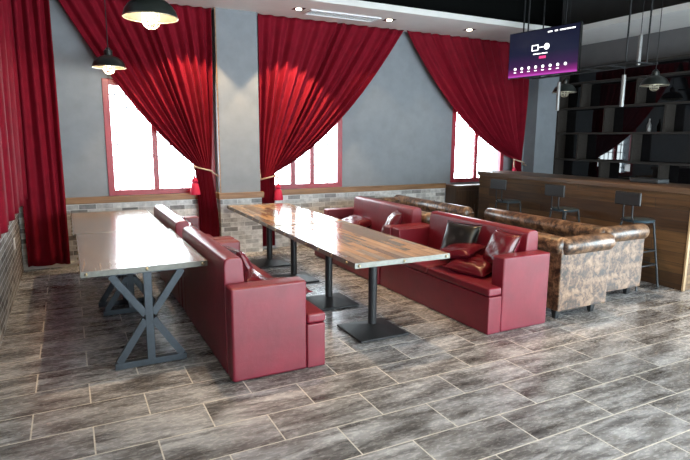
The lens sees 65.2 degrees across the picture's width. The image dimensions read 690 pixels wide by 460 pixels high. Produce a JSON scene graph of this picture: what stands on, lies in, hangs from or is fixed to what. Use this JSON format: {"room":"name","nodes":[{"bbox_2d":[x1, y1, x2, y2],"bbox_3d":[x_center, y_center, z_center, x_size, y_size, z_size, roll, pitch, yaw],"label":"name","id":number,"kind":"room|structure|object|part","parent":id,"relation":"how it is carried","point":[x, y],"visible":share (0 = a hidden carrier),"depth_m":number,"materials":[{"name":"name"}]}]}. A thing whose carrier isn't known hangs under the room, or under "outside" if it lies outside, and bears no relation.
{"room":"entertainment venue","nodes":[
{"label":"entertainment venue","id":0,"kind":"room"},
{"bbox_2d":[0,213,23,345],"bbox_3d":[-2.004,-0.907,2.292,0.220,4.300,9.320,-5,11,-27],"label":"wall","id":1,"kind":"structure","parent":0,"point":[11,260],"depth_m":5.29,"materials":[{"name":"grey brick"}]},
{"bbox_2d":[212,7,262,252],"bbox_3d":[-1.522,-1.336,7.661,0.605,3.360,0.205,-5,11,-27],"label":"wall pillar","id":2,"kind":"structure","parent":0,"point":[234,32],"depth_m":7.54,"materials":[{"name":"grey paint"}]},
{"bbox_3d":[-1.739,-1.737,7.371,0.015,2.475,0.015,-5,11,-27],"label":"trim","id":3,"kind":"part","parent":2,"relation":"part of","materials":[{"name":"brown wood"}]},
{"bbox_2d":[216,191,263,199],"bbox_3d":[-1.519,-0.508,7.785,0.655,0.085,0.240,-5,11,-27],"label":"trim","id":4,"kind":"structure","parent":2,"relation":"attached to","point":[239,195],"depth_m":7.67,"materials":[{"name":"brown wood"}]},
{"bbox_2d":[19,0,562,265],"bbox_3d":[-0.022,-1.959,8.579,9.550,4.300,0.270,-5,11,-27],"label":"wall","id":5,"kind":"structure","parent":0,"point":[398,131],"depth_m":8.72,"materials":[{"name":"grey paint"}]},
{"bbox_2d":[24,261,78,269],"bbox_3d":[-2.931,0.392,7.314,2.460,0.050,0.015,-5,11,-27],"label":"baseboard","id":6,"kind":"structure","parent":5,"relation":"attached to","point":[77,262],"depth_m":6.89,"materials":[{"name":"brown paint"}]},
{"bbox_2d":[20,192,215,206],"bbox_3d":[-2.938,-0.413,7.174,2.435,0.085,0.050,-5,11,-27],"label":"trim","id":7,"kind":"structure","parent":5,"relation":"attached to","point":[180,196],"depth_m":7.18,"materials":[{"name":"brown wood"}]},
{"bbox_2d":[101,78,215,195],"bbox_3d":[-2.520,-1.255,7.387,1.410,1.500,0.227,-5,11,-27],"label":"window","id":8,"kind":"structure","parent":5,"relation":"in","point":[106,82],"depth_m":7.29,"materials":[{"name":"red paint"}]},
{"bbox_2d":[109,86,192,189],"bbox_3d":[-2.569,-1.267,7.482,1.370,1.470,0.012,-5,11,-27],"label":"window pane","id":9,"kind":"object","parent":8,"relation":"attached to","point":[114,94],"depth_m":7.38,"materials":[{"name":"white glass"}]},
{"bbox_2d":[258,86,341,188],"bbox_3d":[-0.721,-1.398,8.294,1.410,1.500,0.227,-5,11,-27],"label":"window","id":10,"kind":"structure","parent":5,"relation":"in","point":[338,183],"depth_m":8.47,"materials":[{"name":"red paint"}]},
{"bbox_2d":[275,133,334,183],"bbox_3d":[-0.770,-1.409,8.390,1.370,1.470,0.012,-5,11,-27],"label":"window pane","id":11,"kind":"object","parent":10,"relation":"attached to","point":[327,134],"depth_m":8.60,"materials":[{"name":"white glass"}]},
{"bbox_2d":[281,183,445,194],"bbox_3d":[0.252,-0.666,8.784,3.420,0.085,0.050,-5,11,-27],"label":"trim","id":12,"kind":"structure","parent":5,"relation":"attached to","point":[434,185],"depth_m":8.77,"materials":[{"name":"brown wood"}]},
{"bbox_2d":[450,108,503,182],"bbox_3d":[2.374,-1.644,9.856,1.220,1.500,0.227,-5,11,-27],"label":"window","id":13,"kind":"structure","parent":5,"relation":"in","point":[475,178],"depth_m":9.82,"materials":[{"name":"red paint"}]},
{"bbox_2d":[454,113,494,177],"bbox_3d":[2.325,-1.655,9.952,1.180,1.470,0.012,-5,11,-27],"label":"window pane","id":14,"kind":"object","parent":13,"relation":"attached to","point":[457,117],"depth_m":9.95,"materials":[{"name":"glass"}]},
{"bbox_2d":[0,245,689,459],"bbox_3d":[2.126,0.938,4.779,9.550,0.120,9.770,-5,11,-27],"label":"floor","id":15,"kind":"structure","parent":0,"point":[611,381],"depth_m":3.63,"materials":[{"name":"tile"}]},
{"bbox_2d":[70,209,165,306],"bbox_3d":[-2.554,0.254,6.046,0.877,0.743,1.652,-5,11,-27],"label":"trestle table","id":16,"kind":"object","parent":15,"relation":"on","point":[141,219],"visible":0.5,"depth_m":5.74,"materials":[{"name":"metal"}]},
{"bbox_2d":[75,228,207,370],"bbox_3d":[-1.782,0.501,4.615,0.877,0.743,1.652,-5,11,-27],"label":"trestle table","id":17,"kind":"object","parent":15,"relation":"on","point":[110,255],"visible":1,"depth_m":4.03,"materials":[{"name":"metal"}]},
{"bbox_2d":[154,205,233,306],"bbox_3d":[-1.688,0.194,6.144,0.699,0.838,1.790,-5,11,-27],"label":"sofa","id":18,"kind":"object","parent":15,"relation":"on","point":[168,218],"visible":0.2,"depth_m":5.66,"materials":[{"name":"red leather"}]},
{"bbox_3d":[-1.928,0.213,6.022,0.159,0.838,1.484,-5,11,-27],"label":"backrest","id":19,"kind":"part","parent":18,"relation":"part of","materials":[{"name":"red leather"}]},
{"bbox_3d":[-2.127,0.163,6.845,0.545,0.661,0.150,-5,11,-27],"label":"arm","id":20,"kind":"part","parent":18,"relation":"part of","materials":[{"name":"red leather"}]},
{"bbox_3d":[-1.380,0.411,5.406,0.545,0.661,0.150,-5,11,-27],"label":"arm","id":21,"kind":"part","parent":18,"relation":"part of","materials":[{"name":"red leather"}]},
{"bbox_2d":[182,226,324,381],"bbox_3d":[-0.856,0.471,4.539,0.699,0.838,1.790,-5,11,-27],"label":"sofa","id":22,"kind":"object","parent":15,"relation":"on","point":[254,329],"visible":0.94,"depth_m":3.79,"materials":[{"name":"red leather"}]},
{"bbox_3d":[-1.294,0.439,5.240,0.545,0.661,0.150,-5,11,-27],"label":"arm","id":23,"kind":"part","parent":22,"relation":"part of","materials":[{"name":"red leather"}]},
{"bbox_3d":[-1.096,0.490,4.417,0.159,0.838,1.484,-5,11,-27],"label":"backrest","id":24,"kind":"part","parent":22,"relation":"part of","materials":[{"name":"red leather"}]},
{"bbox_2d":[219,243,253,270],"bbox_3d":[-0.834,0.312,4.271,0.242,0.385,0.431,-7,12,-36],"label":"cushion","id":25,"kind":"object","parent":22,"relation":"on","point":[246,262],"visible":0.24,"depth_m":4.09,"materials":[{"name":"red leather"}]},
{"bbox_2d":[243,269,268,281],"bbox_3d":[-0.617,0.433,4.039,0.284,0.255,0.366,-2,10,-15],"label":"cushion","id":26,"kind":"object","parent":22,"relation":"on","point":[250,275],"visible":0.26,"depth_m":3.95,"materials":[{"name":"red leather"}]},
{"bbox_2d":[251,263,271,277],"bbox_3d":[-0.992,0.445,4.975,0.545,0.074,0.892,-5,11,-27],"label":"seat cushion","id":27,"kind":"object","parent":22,"relation":"on","point":[255,267],"depth_m":5.08,"materials":[{"name":"red leather"}]},
{"bbox_3d":[-0.548,0.688,3.801,0.545,0.661,0.150,-5,11,-27],"label":"arm","id":28,"kind":"part","parent":22,"relation":"part of","materials":[{"name":"red leather"}]},
{"bbox_2d":[268,277,312,293],"bbox_3d":[-0.508,0.457,4.260,0.365,0.156,0.366,-7,12,-37],"label":"cushion","id":29,"kind":"object","parent":22,"relation":"on","point":[307,289],"visible":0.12,"depth_m":4.26,"materials":[{"name":"red leather"}]},
{"bbox_2d":[306,300,324,322],"bbox_3d":[-0.583,0.581,4.187,0.545,0.074,0.892,-5,11,-27],"label":"seat cushion","id":30,"kind":"object","parent":22,"relation":"on","point":[314,314],"depth_m":3.90,"materials":[{"name":"red leather"}]},
{"bbox_2d":[227,203,343,282],"bbox_3d":[-0.801,0.149,6.727,0.882,0.743,1.902,-4,11,-26],"label":"dining table","id":31,"kind":"object","parent":15,"relation":"on","point":[269,215],"visible":0.74,"depth_m":6.51,"materials":[{"name":"brown wood"}]},
{"bbox_2d":[272,221,449,342],"bbox_3d":[0.037,0.441,5.035,0.882,0.743,1.902,-4,11,-26],"label":"dining table","id":32,"kind":"object","parent":15,"relation":"on","point":[355,246],"visible":0.91,"depth_m":4.65,"materials":[{"name":"brown wood"}]},
{"bbox_2d":[315,196,426,283],"bbox_3d":[0.276,0.054,7.041,0.699,0.838,1.790,-5,11,-27],"label":"sofa","id":33,"kind":"object","parent":15,"relation":"on","point":[377,211],"visible":0.24,"depth_m":7.06,"materials":[{"name":"red leather"}]},
{"bbox_3d":[-0.033,0.012,7.808,0.545,0.661,0.150,-5,11,-27],"label":"arm","id":34,"kind":"part","parent":33,"relation":"part of","materials":[{"name":"red leather"}]},
{"bbox_2d":[341,215,371,227],"bbox_3d":[0.118,-0.080,7.363,0.434,0.218,0.455,-7,12,-38],"label":"cushion","id":35,"kind":"object","parent":33,"relation":"on","point":[355,219],"visible":0.49,"depth_m":7.28,"materials":[{"name":"red leather"}]},
{"bbox_3d":[0.516,0.035,7.162,0.159,0.838,1.484,-5,11,-27],"label":"backrest","id":36,"kind":"part","parent":33,"relation":"part of","materials":[{"name":"red leather"}]},
{"bbox_2d":[381,209,402,232],"bbox_3d":[0.564,-0.049,6.529,0.243,0.361,0.406,0,10,-3],"label":"cushion","id":37,"kind":"object","parent":33,"relation":"on","point":[394,217],"visible":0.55,"depth_m":6.38,"materials":[{"name":"red leather"}]},
{"bbox_3d":[0.714,0.261,6.369,0.545,0.661,0.150,-5,11,-27],"label":"arm","id":38,"kind":"part","parent":33,"relation":"part of","materials":[{"name":"red leather"}]},
{"bbox_2d":[374,197,430,223],"bbox_3d":[0.870,0.021,7.463,0.731,0.778,1.830,-5,11,-27],"label":"sofa","id":39,"kind":"object","parent":15,"relation":"on","point":[425,218],"visible":0.1,"depth_m":6.55,"materials":[{"name":"brown leather"}]},
{"bbox_2d":[394,195,473,217],"bbox_3d":[1.459,-0.071,8.025,0.698,0.778,1.788,-5,11,-27],"label":"sofa","id":40,"kind":"object","parent":15,"relation":"on","point":[426,205],"visible":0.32,"depth_m":7.62,"materials":[{"name":"brown leather"}]},
{"bbox_2d":[445,183,479,218],"bbox_3d":[2.661,-0.423,9.901,1.840,0.862,0.325,-5,11,-27],"label":"base cabinet","id":41,"kind":"object","parent":15,"relation":"on","point":[467,195],"visible":0.14,"depth_m":9.47,"materials":[{"name":"brown wood"}]},
{"bbox_3d":[2.129,-0.336,9.490,0.430,0.720,0.017,-5,11,-27],"label":"door","id":42,"kind":"part","parent":41,"relation":"part of","materials":[{"name":"brown wood"}]},
{"bbox_3d":[2.530,-0.368,9.692,0.430,0.720,0.017,-5,11,-27],"label":"door","id":43,"kind":"part","parent":41,"relation":"part of","materials":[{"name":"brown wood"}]},
{"bbox_2d":[380,211,549,334],"bbox_3d":[1.115,0.326,5.467,0.699,0.838,1.790,-5,11,-27],"label":"sofa","id":44,"kind":"object","parent":15,"relation":"on","point":[514,296],"visible":0.76,"depth_m":4.86,"materials":[{"name":"red leather"}]},
{"bbox_3d":[0.806,0.284,6.234,0.545,0.661,0.150,-5,11,-27],"label":"arm","id":45,"kind":"part","parent":44,"relation":"part of","materials":[{"name":"red leather"}]},
{"bbox_2d":[403,259,450,272],"bbox_3d":[0.841,0.311,5.834,0.545,0.074,0.892,-5,11,-27],"label":"seat cushion","id":46,"kind":"object","parent":44,"relation":"on","point":[417,267],"depth_m":5.49,"materials":[{"name":"red leather"}]},
{"bbox_2d":[440,220,481,260],"bbox_3d":[1.159,0.125,5.488,0.226,0.397,0.426,-8,13,-40],"label":"cushion","id":47,"kind":"object","parent":44,"relation":"on","point":[455,233],"visible":0.59,"depth_m":5.43,"materials":[{"name":"black leather"}]},
{"bbox_2d":[427,265,500,296],"bbox_3d":[1.250,0.447,5.046,0.545,0.074,0.892,-5,11,-27],"label":"seat cushion","id":48,"kind":"object","parent":44,"relation":"on","point":[480,287],"depth_m":4.85,"materials":[{"name":"red leather"}]},
{"bbox_2d":[443,254,491,277],"bbox_3d":[1.233,0.334,5.107,0.438,0.170,0.435,10,13,44],"label":"cushion","id":49,"kind":"object","parent":44,"relation":"on","point":[475,265],"visible":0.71,"depth_m":4.97,"materials":[{"name":"red leather"}]},
{"bbox_2d":[440,243,486,259],"bbox_3d":[1.111,0.208,5.273,0.402,0.154,0.410,8,12,38],"label":"cushion","id":50,"kind":"object","parent":49,"relation":"on","point":[459,250],"visible":0.84,"depth_m":5.15,"materials":[{"name":"red leather"}]},
{"bbox_2d":[483,228,522,265],"bbox_3d":[1.437,0.187,4.970,0.230,0.355,0.388,-3,10,-18],"label":"cushion","id":51,"kind":"object","parent":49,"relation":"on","point":[500,242],"visible":0.65,"depth_m":4.89,"materials":[{"name":"red leather"}]},
{"bbox_3d":[1.355,0.307,5.588,0.159,0.838,1.484,-5,11,-27],"label":"backrest","id":52,"kind":"part","parent":44,"relation":"part of","materials":[{"name":"red leather"}]},
{"bbox_3d":[1.552,0.532,4.795,0.545,0.661,0.150,-5,11,-27],"label":"arm","id":53,"kind":"part","parent":44,"relation":"part of","materials":[{"name":"red leather"}]},
{"bbox_2d":[490,178,521,212],"bbox_3d":[2.385,-0.209,7.946,0.425,1.092,0.405,-5,11,-27],"label":"bar stool","id":54,"kind":"object","parent":15,"relation":"on","point":[500,184],"visible":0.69,"depth_m":7.79,"materials":[{"name":"metal"}]},
{"bbox_3d":[2.212,-0.659,7.779,0.030,0.150,0.310,-5,11,-27],"label":"backrest","id":55,"kind":"part","parent":54,"relation":"part of","materials":[{"name":"grey metal"}]},
{"bbox_3d":[2.395,-0.426,7.914,0.350,0.038,0.350,-5,11,-27],"label":"seat","id":56,"kind":"part","parent":54,"relation":"part of","materials":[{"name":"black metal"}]},
{"bbox_2d":[545,184,579,221],"bbox_3d":[2.849,-0.055,7.051,0.425,1.092,0.405,-5,11,-27],"label":"bar stool","id":57,"kind":"object","parent":15,"relation":"on","point":[551,190],"visible":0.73,"depth_m":6.89,"materials":[{"name":"metal"}]},
{"bbox_3d":[2.676,-0.505,6.884,0.030,0.150,0.310,-5,11,-27],"label":"backrest","id":58,"kind":"part","parent":57,"relation":"part of","materials":[{"name":"grey metal"}]},
{"bbox_3d":[2.859,-0.272,7.019,0.350,0.038,0.350,-5,11,-27],"label":"seat","id":59,"kind":"part","parent":57,"relation":"part of","materials":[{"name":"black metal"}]},
{"bbox_2d":[484,208,649,293],"bbox_3d":[2.525,0.205,6.437,0.731,0.778,1.830,-5,11,-27],"label":"sofa","id":60,"kind":"object","parent":15,"relation":"on","point":[625,258],"visible":0.48,"depth_m":5.75,"materials":[{"name":"brown leather"}]},
{"bbox_3d":[2.886,0.330,5.747,0.660,0.595,0.160,-5,11,-27],"label":"arm","id":61,"kind":"part","parent":60,"relation":"part of","materials":[{"name":"brown leather"}]},
{"bbox_2d":[537,232,614,318],"bbox_3d":[1.860,0.302,5.835,0.731,0.778,1.830,-5,11,-27],"label":"sofa","id":62,"kind":"object","parent":15,"relation":"on","point":[578,265],"visible":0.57,"depth_m":5.03,"materials":[{"name":"brown leather"}]},
{"bbox_3d":[2.221,0.428,5.145,0.660,0.595,0.160,-5,11,-27],"label":"arm","id":63,"kind":"part","parent":62,"relation":"part of","materials":[{"name":"brown leather"}]},
{"bbox_2d":[478,171,689,290],"bbox_3d":[3.258,-0.160,7.547,0.670,1.135,3.470,-5,11,-27],"label":"bar counter","id":64,"kind":"object","parent":15,"relation":"on","point":[668,204],"depth_m":6.69,"materials":[{"name":"brown wood"}]},
{"bbox_2d":[478,171,689,194],"bbox_3d":[3.261,-0.690,7.457,0.670,0.060,3.470,-5,11,-27],"label":"countertop","id":65,"kind":"structure","parent":64,"relation":"on","point":[677,188],"depth_m":7.05,"materials":[{"name":"brown wood"}]},
{"bbox_2d":[630,177,668,183],"bbox_3d":[3.761,-0.613,6.670,0.220,0.053,0.370,-5,11,-27],"label":"tray","id":66,"kind":"object","parent":64,"relation":"on","point":[634,179],"visible":1,"depth_m":6.58,"materials":[{"name":"metal"}]},
{"bbox_3d":[4.027,0.126,6.064,0.595,1.075,0.020,-5,11,-27],"label":"panel","id":67,"kind":"part","parent":64,"relation":"part of","materials":[{"name":"brown wood"}]},
{"bbox_3d":[3.766,0.221,5.931,0.032,0.930,0.020,-5,11,-27],"label":"corner trim","id":68,"kind":"part","parent":64,"relation":"part of","materials":[{"name":"gold metal"}]},
{"bbox_2d":[553,54,689,183],"bbox_3d":[5.349,-1.122,7.958,0.258,2.920,5.440,-5,11,-27],"label":"shelving unit","id":69,"kind":"object","parent":15,"relation":"on","point":[595,137],"visible":0.62,"depth_m":9.14,"materials":[{"name":"black wood"}]},
{"bbox_3d":[4.110,-1.531,10.329,0.242,2.920,0.028,-5,11,-27],"label":"panel","id":70,"kind":"part","parent":69,"relation":"part of","materials":[{"name":"grey wood"}]},
{"bbox_2d":[625,164,629,170],"bbox_3d":[4.831,-1.067,9.232,0.010,0.120,0.090,-5,11,-27],"label":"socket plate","id":71,"kind":"object","parent":69,"relation":"attached to","point":[627,166],"visible":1,"depth_m":9.22,"materials":[{"name":"white plastic"}]},
{"bbox_2d":[646,119,651,131],"bbox_3d":[4.907,-1.689,8.702,0.068,0.212,0.068,-5,11,-27],"label":"bottle","id":72,"kind":"object","parent":69,"relation":"on","point":[649,125],"visible":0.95,"depth_m":8.68,"materials":[{"name":"glass"}]},
{"bbox_2d":[614,191,658,290],"bbox_3d":[3.313,0.100,6.156,0.425,1.092,0.405,-5,11,-27],"label":"bar stool","id":73,"kind":"object","parent":15,"relation":"on","point":[633,199],"visible":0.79,"depth_m":6.04,"materials":[{"name":"black metal"}]},
{"bbox_3d":[3.140,-0.351,5.989,0.030,0.150,0.310,-5,11,-27],"label":"backrest","id":74,"kind":"part","parent":73,"relation":"part of","materials":[{"name":"grey metal"}]},
{"bbox_3d":[3.195,-0.244,5.973,0.062,0.326,0.019,-5,11,-27],"label":"post","id":75,"kind":"part","parent":73,"relation":"part of","materials":[{"name":"grey metal"}]},
{"bbox_3d":[3.323,-0.118,6.124,0.350,0.038,0.350,-5,11,-27],"label":"seat","id":76,"kind":"part","parent":73,"relation":"part of","materials":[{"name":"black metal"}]},
{"bbox_3d":[3.526,0.281,6.124,0.132,0.749,0.026,3,10,18],"label":"leg","id":77,"kind":"part","parent":73,"relation":"part of","materials":[{"name":"metal"}]},
{"bbox_2d":[165,0,689,44],"bbox_3d":[1.567,-2.666,5.321,9.150,0.080,6.720,-5,11,-27],"label":"ceiling","id":78,"kind":"structure","parent":0,"point":[676,16],"depth_m":7.80,"materials":[{"name":"white paint"}]},
{"bbox_2d":[0,0,27,237],"bbox_3d":[-3.083,-1.444,4.772,0.167,2.683,3.223,-5,11,-27],"label":"curtain","id":79,"kind":"object","parent":78,"relation":"hanging from","point":[13,184],"visible":1,"depth_m":5.10,"materials":[{"name":"red fabric"}]},
{"bbox_2d":[11,0,70,266],"bbox_3d":[-3.703,-1.180,6.511,0.467,3.306,0.097,-6,11,-32],"label":"curtain","id":80,"kind":"object","parent":78,"relation":"hanging from","point":[44,210],"visible":0.84,"depth_m":6.53,"materials":[{"name":"red fabric"}]},
{"bbox_2d":[59,0,219,236],"bbox_3d":[-2.606,-1.267,7.035,1.902,3.300,0.218,-5,11,-27],"label":"curtain","id":81,"kind":"object","parent":78,"relation":"hanging from","point":[167,76],"visible":0.84,"depth_m":7.11,"materials":[{"name":"red fabric"}]},
{"bbox_2d":[291,7,305,10],"bbox_3d":[-0.619,-2.953,7.215,0.150,0.012,0.150,-5,11,-27],"label":"recessed light","id":82,"kind":"object","parent":78,"relation":"in","point":[295,8],"visible":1,"depth_m":7.19,"materials":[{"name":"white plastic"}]},
{"bbox_2d":[258,13,403,245],"bbox_3d":[-0.143,-1.463,8.279,2.436,3.300,0.201,-5,11,-27],"label":"curtain","id":83,"kind":"object","parent":78,"relation":"hanging from","point":[312,72],"visible":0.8,"depth_m":7.99,"materials":[{"name":"red fabric"}]},
{"bbox_2d":[303,9,381,22],"bbox_3d":[-0.028,-3.009,7.591,1.100,0.020,0.280,-5,11,-27],"label":"ceiling vent","id":84,"kind":"object","parent":78,"relation":"in","point":[312,12],"visible":1,"depth_m":7.58,"materials":[{"name":"white plastic"}]},
{"bbox_2d":[407,30,528,171],"bbox_3d":[2.211,-2.066,9.452,2.797,2.476,0.204,-4,11,-24],"label":"curtain","id":85,"kind":"object","parent":78,"relation":"hanging from","point":[472,74],"visible":0.8,"depth_m":9.47,"materials":[{"name":"red fabric"}]},
{"bbox_2d":[522,74,558,173],"bbox_3d":[3.709,-1.746,10.265,0.520,3.360,0.270,-5,11,-27],"label":"pier","id":86,"kind":"object","parent":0,"point":[541,117],"visible":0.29,"depth_m":10.10,"materials":[{"name":"grey paint"}]},
{"bbox_2d":[555,0,689,136],"bbox_3d":[6.314,-1.567,6.490,0.200,4.300,9.320,-5,11,-27],"label":"wall","id":87,"kind":"structure","parent":0,"point":[674,42],"depth_m":9.18,"materials":[{"name":"grey paint"}]},
{"bbox_3d":[2.152,-3.434,4.039,9.550,0.150,9.770,-5,11,-27],"label":"ceiling","id":88,"kind":"structure","parent":0,"visible":0},
{"bbox_2d":[91,0,125,73],"bbox_3d":[-2.684,-2.735,6.000,0.367,1.942,0.367,-5,11,-27],"label":"pendant lamp","id":89,"kind":"object","parent":88,"relation":"hanging from","point":[108,61],"visible":1,"depth_m":6.06,"materials":[{"name":"black metal"}]},
{"bbox_3d":[-2.683,-2.879,5.975,0.009,1.650,0.009,0,10,-5],"label":"cord","id":90,"kind":"part","parent":89,"relation":"part of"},
{"bbox_3d":[-2.689,-1.918,6.138,0.360,0.132,0.360,-5,11,-27],"label":"lamp shade","id":91,"kind":"part","parent":89,"relation":"part of","materials":[{"name":"black metal"}]},
{"bbox_2d":[122,0,178,29],"bbox_3d":[-1.320,-2.318,3.531,0.367,1.922,0.367,-5,11,-27],"label":"pendant lamp","id":92,"kind":"object","parent":88,"relation":"hanging from","point":[156,12],"visible":1,"depth_m":3.62,"materials":[{"name":"black metal"}]},
{"bbox_3d":[-1.325,-1.512,3.667,0.360,0.132,0.360,-5,11,-27],"label":"lamp shade","id":93,"kind":"part","parent":92,"relation":"part of","materials":[{"name":"black metal"}]},
{"bbox_2d":[508,0,582,78],"bbox_3d":[2.822,-3.072,7.571,0.083,1.765,1.150,-6,12,-35],"label":"television","id":94,"kind":"object","parent":88,"relation":"hanging from","point":[555,50],"visible":1,"depth_m":7.58,"materials":[{"name":"black plastic"}]},
{"bbox_3d":[2.673,-3.351,7.788,0.022,1.290,0.022,6,11,32],"label":"hanging rod","id":95,"kind":"part","parent":94,"relation":"part of","materials":[{"name":"black metal"}]},
{"bbox_3d":[3.018,-3.267,7.304,0.022,1.290,0.022,6,11,32],"label":"hanging rod","id":96,"kind":"part","parent":94,"relation":"part of","materials":[{"name":"black metal"}]},
{"bbox_2d":[555,2,564,110],"bbox_3d":[3.075,-2.827,7.613,0.050,2.230,0.049,-5,11,-27],"label":"pendant","id":97,"kind":"object","parent":88,"relation":"hanging from","point":[559,82],"visible":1,"depth_m":7.74,"materials":[{"name":"metal"}]},
{"bbox_2d":[552,3,576,96],"bbox_3d":[3.511,-3.096,8.465,0.367,1.978,0.367,-5,11,-27],"label":"pendant lamp","id":98,"kind":"object","parent":88,"relation":"hanging from","point":[565,87],"visible":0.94,"depth_m":8.49,"materials":[{"name":"black metal"}]},
{"bbox_3d":[3.506,-2.263,8.606,0.360,0.132,0.360,-5,11,-27],"label":"lamp shade","id":99,"kind":"part","parent":98,"relation":"part of","materials":[{"name":"black metal"}]},
{"bbox_2d":[523,0,657,79],"bbox_3d":[3.264,-3.052,7.404,0.428,1.714,2.050,-5,11,-27],"label":"rack","id":100,"kind":"object","parent":88,"relation":"hanging from","point":[646,63],"visible":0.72,"depth_m":6.96,"materials":[{"name":"black metal"}]},
{"bbox_3d":[2.687,-3.177,8.081,0.020,1.700,0.020,0,10,-5],"label":"hanging rod","id":101,"kind":"part","parent":100,"relation":"part of","materials":[{"name":"black metal"}]},
{"bbox_3d":[3.044,-3.205,8.261,0.020,1.700,0.020,8,13,40],"label":"hanging rod","id":102,"kind":"part","parent":100,"relation":"part of","materials":[{"name":"black metal"}]},
{"bbox_3d":[3.259,-2.221,7.545,0.428,0.028,2.050,-5,11,-27],"label":"rack frame","id":103,"kind":"part","parent":100,"relation":"part of","materials":[{"name":"black metal"}]},
{"bbox_3d":[3.484,-2.913,6.546,0.020,1.700,0.020,0,10,-5],"label":"hanging rod","id":104,"kind":"part","parent":100,"relation":"part of","materials":[{"name":"black metal"}]},
{"bbox_3d":[3.840,-2.941,6.725,0.020,1.700,0.020,8,13,40],"label":"hanging rod","id":105,"kind":"part","parent":100,"relation":"part of","materials":[{"name":"black metal"}]},
{"bbox_2d":[619,64,625,106],"bbox_3d":[3.508,-2.661,6.647,0.050,2.230,0.049,-5,11,-27],"label":"pendant","id":106,"kind":"object","parent":88,"relation":"hanging from","point":[623,82],"visible":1,"depth_m":6.79,"materials":[{"name":"metal"}]},
{"bbox_2d":[636,0,644,64],"bbox_3d":[3.675,-2.912,6.611,0.050,1.720,0.049,-5,11,-27],"label":"pendant","id":107,"kind":"object","parent":88,"relation":"hanging from","point":[640,38],"visible":1,"depth_m":6.70,"materials":[{"name":"metal"}]},
{"bbox_2d":[640,0,668,90],"bbox_3d":[4.281,-2.895,7.304,0.367,1.978,0.367,-5,11,-27],"label":"pendant lamp","id":108,"kind":"object","parent":88,"relation":"hanging from","point":[656,81],"visible":1,"depth_m":7.36,"materials":[{"name":"black metal"}]},
{"bbox_3d":[4.276,-2.062,7.445,0.360,0.132,0.360,-5,11,-27],"label":"lamp shade","id":109,"kind":"part","parent":108,"relation":"part of","materials":[{"name":"black metal"}]},
{"bbox_3d":[4.282,-3.039,7.279,0.009,1.685,0.009,8,13,40],"label":"cord","id":110,"kind":"part","parent":108,"relation":"part of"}
]}

